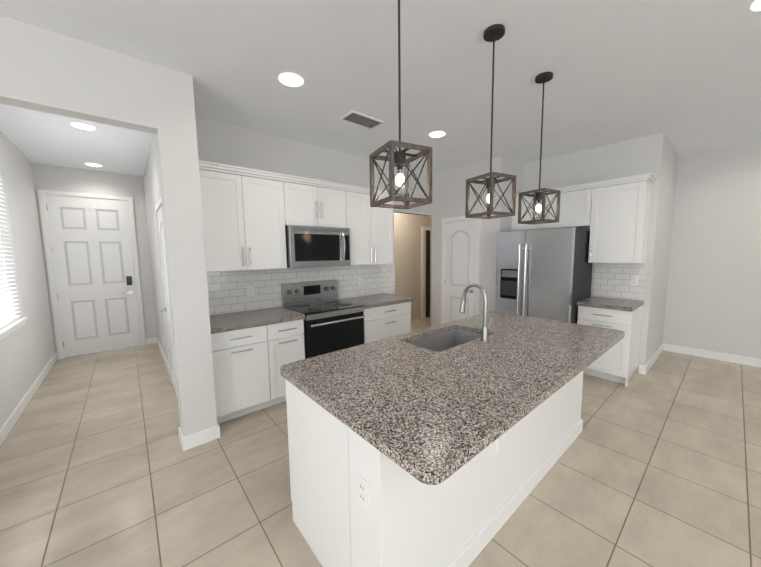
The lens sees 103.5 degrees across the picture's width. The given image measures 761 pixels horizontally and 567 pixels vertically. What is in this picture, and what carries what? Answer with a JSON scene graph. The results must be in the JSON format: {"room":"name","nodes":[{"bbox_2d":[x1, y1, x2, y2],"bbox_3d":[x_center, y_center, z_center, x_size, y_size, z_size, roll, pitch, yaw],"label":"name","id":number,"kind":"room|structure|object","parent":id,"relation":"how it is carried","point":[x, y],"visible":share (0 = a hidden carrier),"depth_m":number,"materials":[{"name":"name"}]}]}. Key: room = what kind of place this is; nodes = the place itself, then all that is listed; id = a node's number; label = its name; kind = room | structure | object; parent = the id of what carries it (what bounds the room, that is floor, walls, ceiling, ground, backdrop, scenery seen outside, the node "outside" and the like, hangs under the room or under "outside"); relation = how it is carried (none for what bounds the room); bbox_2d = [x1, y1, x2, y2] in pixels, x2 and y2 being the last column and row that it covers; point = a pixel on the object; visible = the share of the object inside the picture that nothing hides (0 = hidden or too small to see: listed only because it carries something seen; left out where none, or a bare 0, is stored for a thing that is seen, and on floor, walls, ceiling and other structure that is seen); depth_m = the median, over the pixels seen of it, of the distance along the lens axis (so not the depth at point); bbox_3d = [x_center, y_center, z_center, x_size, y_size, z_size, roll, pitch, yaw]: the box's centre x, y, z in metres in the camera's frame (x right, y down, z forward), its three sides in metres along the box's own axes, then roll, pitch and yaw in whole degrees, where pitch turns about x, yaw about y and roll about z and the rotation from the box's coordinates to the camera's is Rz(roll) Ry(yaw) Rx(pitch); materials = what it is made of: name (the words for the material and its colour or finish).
{"room":"kitchen","nodes":[
{"label":"kitchen","id":0,"kind":"room"},
{"bbox_2d":[0,131,54,428],"bbox_3d":[-3.765,-0.153,2.946,0.120,2.870,3.660,-6,8,-40],"label":"wall","id":1,"kind":"structure","parent":0,"point":[27,351],"depth_m":3.43,"materials":[{"name":"paint"}]},
{"bbox_2d":[0,230,10,312],"bbox_3d":[-3.495,-0.323,2.554,0.048,1.520,1.580,-6,8,-40],"label":"window","id":2,"kind":"structure","parent":1,"relation":"in","point":[2,257],"depth_m":3.15,"materials":[{"name":"white"}]},
{"bbox_2d":[0,173,20,328],"bbox_3d":[-3.450,-0.327,2.592,0.056,1.516,1.568,-6,8,-40],"label":"window blinds","id":3,"kind":"object","parent":1,"relation":"attached to","point":[8,316],"visible":1,"depth_m":3.04,"materials":[{"name":"white plastic"}]},
{"bbox_2d":[0,317,27,340],"bbox_3d":[-3.428,0.465,2.684,0.105,0.074,1.640,-6,8,-40],"label":"window sill","id":4,"kind":"structure","parent":1,"relation":"attached to","point":[11,328],"depth_m":2.91,"materials":[{"name":"white wood"}]},
{"bbox_2d":[0,352,57,446],"bbox_3d":[-3.694,1.217,3.130,0.020,0.106,3.659,-6,8,-40],"label":"baseboard","id":5,"kind":"structure","parent":1,"relation":"attached to","point":[13,418],"depth_m":3.05,"materials":[{"name":"white wood"}]},
{"bbox_2d":[32,163,157,352],"bbox_3d":[-4.460,-0.335,4.827,1.510,2.870,0.120,-6,8,-40],"label":"wall","id":6,"kind":"structure","parent":0,"point":[59,178],"depth_m":4.82,"materials":[{"name":"paint"}]},
{"bbox_2d":[37,189,145,358],"bbox_3d":[-4.459,-0.136,4.716,1.041,2.497,0.076,-6,8,-40],"label":"entry door","id":7,"kind":"structure","parent":6,"relation":"in","point":[90,251],"depth_m":4.69,"materials":[{"name":"white wood"}]},
{"bbox_2d":[0,15,216,436],"bbox_3d":[-1.936,-0.085,2.055,1.270,2.870,0.190,-6,8,-40],"label":"wall","id":8,"kind":"structure","parent":0,"point":[178,162],"depth_m":2.16,"materials":[{"name":"paint"}]},
{"bbox_2d":[180,424,219,450],"bbox_3d":[-1.462,1.258,2.450,0.268,0.106,0.017,-6,8,-40],"label":"baseboard","id":9,"kind":"structure","parent":8,"relation":"attached to","point":[198,438],"depth_m":2.44,"materials":[{"name":"white"}]},
{"bbox_2d":[143,134,168,363],"bbox_3d":[-2.737,-0.257,3.853,0.150,2.870,3.600,-6,8,-40],"label":"wall","id":10,"kind":"structure","parent":0,"point":[152,185],"depth_m":4.20,"materials":[{"name":"paint"}]},
{"bbox_2d":[156,337,169,375],"bbox_3d":[-3.245,1.075,4.479,0.017,0.106,2.174,-6,8,-40],"label":"baseboard","id":11,"kind":"structure","parent":10,"relation":"attached to","point":[157,340],"depth_m":4.44,"materials":[{"name":"white wood"}]},
{"bbox_2d":[155,198,177,397],"bbox_3d":[-2.288,0.192,3.194,0.080,2.097,0.889,-6,8,-40],"label":"door","id":12,"kind":"structure","parent":10,"relation":"in","point":[164,279],"depth_m":3.36,"materials":[{"name":"white wood"}]},
{"bbox_2d":[195,117,431,294],"bbox_3d":[-0.479,-0.322,4.219,3.770,2.870,0.120,-6,8,-40],"label":"wall","id":13,"kind":"structure","parent":0,"point":[221,143],"depth_m":3.54,"materials":[{"name":"paint"}]},
{"bbox_2d":[199,160,394,271],"bbox_3d":[-0.815,-0.693,3.574,2.460,0.986,0.370,-6,8,-40],"label":"upper cabinet","id":14,"kind":"object","parent":13,"relation":"attached to","point":[248,215],"visible":0.77,"depth_m":3.13,"materials":[{"name":"white wood"}]},
{"bbox_2d":[285,225,350,267],"bbox_3d":[-0.777,-0.431,3.564,0.766,0.455,0.468,-6,8,-40],"label":"microwave","id":15,"kind":"object","parent":14,"relation":"attached to","point":[310,246],"visible":0.96,"depth_m":3.38,"materials":[{"name":"silver metal"}]},
{"bbox_2d":[206,263,394,314],"bbox_3d":[-0.823,0.016,3.872,2.746,0.484,0.008,-6,8,-40],"label":"tile backsplash","id":16,"kind":"structure","parent":13,"relation":"attached to","point":[227,291],"depth_m":3.52,"materials":[{"name":"white tile"}]},
{"bbox_2d":[247,286,253,296],"bbox_3d":[-1.446,0.086,3.336,0.072,0.116,0.008,-6,8,-40],"label":"outlet","id":17,"kind":"object","parent":16,"relation":"attached to","point":[250,290],"visible":1,"depth_m":3.33,"materials":[{"name":"white plastic"}]},
{"bbox_2d":[358,277,361,285],"bbox_3d":[-0.296,-0.027,4.308,0.072,0.116,0.008,-6,8,-40],"label":"outlet","id":18,"kind":"object","parent":16,"relation":"attached to","point":[359,281],"visible":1,"depth_m":4.31,"materials":[{"name":"white plastic"}]},
{"bbox_2d":[0,317,760,566],"bbox_3d":[0.169,1.301,2.653,12.200,0.060,12.200,-6,8,-40],"label":"floor","id":19,"kind":"structure","parent":0,"point":[658,464],"depth_m":2.03,"materials":[{"name":"tile"}]},
{"bbox_2d":[211,302,410,423],"bbox_3d":[-0.701,0.745,3.613,2.468,0.874,0.656,-6,8,-40],"label":"base cabinet","id":20,"kind":"object","parent":19,"relation":"on","point":[248,363],"visible":0.5,"depth_m":2.88,"materials":[{"name":"white wood"}]},
{"bbox_2d":[210,293,413,333],"bbox_3d":[-0.702,0.289,3.579,2.505,0.052,0.642,-6,8,-40],"label":"countertop","id":21,"kind":"structure","parent":20,"relation":"on","point":[226,322],"depth_m":3.08,"materials":[{"name":"stone"}]},
{"bbox_2d":[281,279,364,358],"bbox_3d":[-0.667,0.588,3.592,0.752,1.190,0.691,-6,8,-40],"label":"range","id":22,"kind":"object","parent":19,"relation":"on","point":[332,323],"visible":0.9,"depth_m":3.47,"materials":[{"name":"silver metal"}]},
{"bbox_2d":[285,370,583,566],"bbox_3d":[0.580,0.880,2.125,2.258,0.874,0.872,-6,8,-40],"label":"kitchen island","id":23,"kind":"object","parent":19,"relation":"on","point":[460,517],"visible":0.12,"depth_m":1.41,"materials":[{"name":"white wood"}]},
{"bbox_2d":[357,472,369,511],"bbox_3d":[-0.067,0.794,1.141,0.008,0.116,0.072,-6,8,-40],"label":"outlet","id":24,"kind":"object","parent":23,"relation":"attached to","point":[363,494],"visible":1,"depth_m":1.13,"materials":[{"name":"white plastic"}]},
{"bbox_2d":[280,311,624,484],"bbox_3d":[0.657,0.537,1.996,2.288,0.251,1.105,-6,8,-40],"label":"island countertop","id":25,"kind":"structure","parent":23,"relation":"on","point":[436,404],"depth_m":1.46,"materials":[{"name":"stone"}]},
{"bbox_2d":[459,283,491,341],"bbox_3d":[0.685,0.195,2.155,0.110,0.398,0.238,-6,8,-40],"label":"faucet","id":26,"kind":"object","parent":25,"relation":"on","point":[484,333],"visible":1,"depth_m":2.07,"materials":[{"name":"silver metal"}]},
{"bbox_2d":[495,227,592,323],"bbox_3d":[2.200,0.188,4.108,0.908,1.812,0.920,-6,8,-40],"label":"refrigerator","id":27,"kind":"object","parent":19,"relation":"on","point":[546,273],"visible":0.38,"depth_m":3.76,"materials":[{"name":"grey metal"}]},
{"bbox_2d":[577,305,642,386],"bbox_3d":[2.807,0.693,3.701,0.656,0.874,0.513,-6,8,-40],"label":"base cabinet","id":28,"kind":"object","parent":19,"relation":"on","point":[618,362],"visible":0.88,"depth_m":3.46,"materials":[{"name":"white wood"}]},
{"bbox_2d":[577,296,643,311],"bbox_3d":[2.806,0.238,3.659,0.642,0.052,0.527,-6,8,-40],"label":"countertop","id":29,"kind":"structure","parent":28,"relation":"on","point":[631,305],"depth_m":3.55,"materials":[{"name":"stone"}]},
{"bbox_2d":[0,0,760,175],"bbox_3d":[0.133,-1.611,2.358,12.200,0.065,12.200,-6,8,-40],"label":"ceiling","id":30,"kind":"structure","parent":0,"point":[684,76],"depth_m":2.23,"materials":[{"name":"paint"}]},
{"bbox_2d":[70,122,95,129],"bbox_3d":[-3.044,-1.609,3.073,0.190,0.005,0.190,-6,8,-40],"label":"recessed light","id":31,"kind":"object","parent":30,"relation":"in","point":[82,126],"visible":1,"depth_m":3.07,"materials":[{"name":"white plastic"}]},
{"bbox_2d":[85,163,102,166],"bbox_3d":[-4.173,-1.726,4.366,0.190,0.005,0.190,-6,8,-40],"label":"recessed light","id":32,"kind":"object","parent":30,"relation":"in","point":[94,164],"visible":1,"depth_m":4.35,"materials":[{"name":"white plastic"}]},
{"bbox_2d":[278,72,303,86],"bbox_3d":[-0.687,-1.565,2.308,0.190,0.005,0.190,-6,8,-40],"label":"recessed light","id":33,"kind":"object","parent":30,"relation":"in","point":[291,79],"visible":1,"depth_m":2.30,"materials":[{"name":"white plastic"}]},
{"bbox_2d":[340,110,384,129],"bbox_3d":[-0.182,-1.639,3.023,0.400,0.014,0.220,-6,8,-40],"label":"ceiling vent","id":34,"kind":"object","parent":30,"relation":"in","point":[361,119],"visible":1,"depth_m":3.01,"materials":[{"name":"white metal"}]},
{"bbox_2d":[369,0,432,208],"bbox_3d":[0.086,-0.924,1.366,0.215,1.110,0.215,-4,6,-26],"label":"pendant light","id":35,"kind":"object","parent":30,"relation":"hanging from","point":[398,160],"visible":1,"depth_m":1.37,"materials":[{"name":"brown wood"}]},
{"bbox_2d":[429,131,445,137],"bbox_3d":[0.644,-1.693,3.406,0.190,0.005,0.190,-6,8,-40],"label":"recessed light","id":36,"kind":"object","parent":30,"relation":"in","point":[436,134],"visible":1,"depth_m":3.40,"materials":[{"name":"white plastic"}]},
{"bbox_2d":[465,24,515,218],"bbox_3d":[0.700,-0.984,1.884,0.215,1.110,0.215,-4,7,-28],"label":"pendant light","id":37,"kind":"object","parent":30,"relation":"hanging from","point":[493,33],"visible":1,"depth_m":1.87,"materials":[{"name":"brown wood"}]},
{"bbox_2d":[518,72,560,224],"bbox_3d":[1.263,-1.040,2.360,0.215,1.110,0.215,-4,7,-30],"label":"pendant light","id":38,"kind":"object","parent":30,"relation":"hanging from","point":[537,195],"visible":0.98,"depth_m":2.36,"materials":[{"name":"brown wood"}]},
{"bbox_2d":[750,0,760,10],"bbox_3d":[2.121,-1.528,1.599,0.190,0.005,0.190,-6,8,-40],"label":"recessed light","id":39,"kind":"object","parent":30,"relation":"in","point":[756,5],"visible":1,"depth_m":1.66,"materials":[{"name":"white plastic"}]},
{"bbox_2d":[394,213,429,319],"bbox_3d":[0.552,-0.581,6.644,4.840,2.870,0.120,-6,8,-40],"label":"wall","id":40,"kind":"structure","parent":0,"point":[407,244],"depth_m":6.64,"materials":[{"name":"paint"}]},
{"bbox_2d":[421,227,429,317],"bbox_3d":[1.327,-0.269,7.215,0.960,2.115,0.058,-6,8,-40],"label":"hall door","id":41,"kind":"structure","parent":40,"relation":"in","point":[425,271],"depth_m":6.98,"materials":[{"name":"white"}]},
{"bbox_2d":[430,216,431,326],"bbox_3d":[2.019,-0.576,6.415,2.900,2.870,0.010,-6,8,-40],"label":"wall","id":42,"kind":"structure","parent":0,"point":[430,216],"depth_m":5.48,"materials":[{"name":"paint"}]},
{"bbox_2d":[431,156,505,326],"bbox_3d":[1.358,-0.411,4.870,0.120,2.870,1.260,-6,8,-40],"label":"wall","id":43,"kind":"structure","parent":0,"point":[448,193],"depth_m":4.67,"materials":[{"name":"paint"}]},
{"bbox_2d":[441,216,480,323],"bbox_3d":[1.268,-0.021,4.868,0.076,2.097,0.724,-6,8,-40],"label":"pantry door","id":44,"kind":"structure","parent":43,"relation":"in","point":[460,250],"depth_m":4.86,"materials":[{"name":"white wood"}]},
{"bbox_2d":[504,158,522,230],"bbox_3d":[1.978,-0.396,4.650,0.540,2.870,0.120,-6,8,-40],"label":"wall","id":45,"kind":"structure","parent":0,"point":[514,168],"depth_m":4.45,"materials":[{"name":"paint"}]},
{"bbox_2d":[522,132,664,370],"bbox_3d":[2.783,-0.362,4.213,0.120,2.870,1.590,-6,8,-40],"label":"wall","id":46,"kind":"structure","parent":0,"point":[638,156],"depth_m":3.74,"materials":[{"name":"paint"}]},
{"bbox_2d":[511,185,590,230],"bbox_3d":[2.418,-1.010,4.219,0.329,0.477,1.013,-6,8,-40],"label":"upper cabinet","id":47,"kind":"object","parent":46,"relation":"attached to","point":[575,204],"depth_m":3.96,"materials":[{"name":"white wood"}]},
{"bbox_2d":[593,263,646,299],"bbox_3d":[3.046,-0.029,3.842,0.008,0.484,0.530,-6,8,-40],"label":"tile backsplash","id":48,"kind":"structure","parent":46,"relation":"attached to","point":[612,280],"depth_m":3.83,"materials":[{"name":"white tile"}]},
{"bbox_2d":[630,276,637,284],"bbox_3d":[3.143,-0.039,3.713,0.008,0.116,0.072,-6,8,-40],"label":"outlet","id":49,"kind":"object","parent":48,"relation":"attached to","point":[634,280],"visible":1,"depth_m":3.71,"materials":[{"name":"white plastic"}]},
{"bbox_2d":[587,177,654,262],"bbox_3d":[2.913,-0.726,3.665,0.329,0.942,0.509,-6,8,-40],"label":"upper cabinet","id":50,"kind":"object","parent":46,"relation":"attached to","point":[613,214],"depth_m":3.53,"materials":[{"name":"white wood"}]},
{"bbox_2d":[647,135,677,362],"bbox_3d":[3.789,-0.363,4.103,1.270,2.870,0.120,-6,8,-40],"label":"wall","id":51,"kind":"structure","parent":0,"point":[665,224],"depth_m":3.99,"materials":[{"name":"paint"}]},
{"bbox_2d":[642,343,664,374],"bbox_3d":[3.786,1.022,4.143,1.380,0.106,0.027,-6,8,-40],"label":"baseboard","id":52,"kind":"structure","parent":51,"relation":"attached to","point":[645,369],"depth_m":3.99,"materials":[{"name":"white"}]},
{"bbox_2d":[663,141,760,358],"bbox_3d":[5.908,-0.245,2.687,0.120,2.870,5.030,-6,8,-40],"label":"wall","id":53,"kind":"structure","parent":0,"point":[713,300],"depth_m":4.11,"materials":[{"name":"paint"}]},
{"bbox_2d":[664,344,760,366],"bbox_3d":[5.874,1.134,2.783,0.013,0.106,4.790,-6,8,-40],"label":"baseboard","id":54,"kind":"structure","parent":53,"relation":"attached to","point":[738,359],"depth_m":4.19,"materials":[{"name":"white wood"}]}
]}

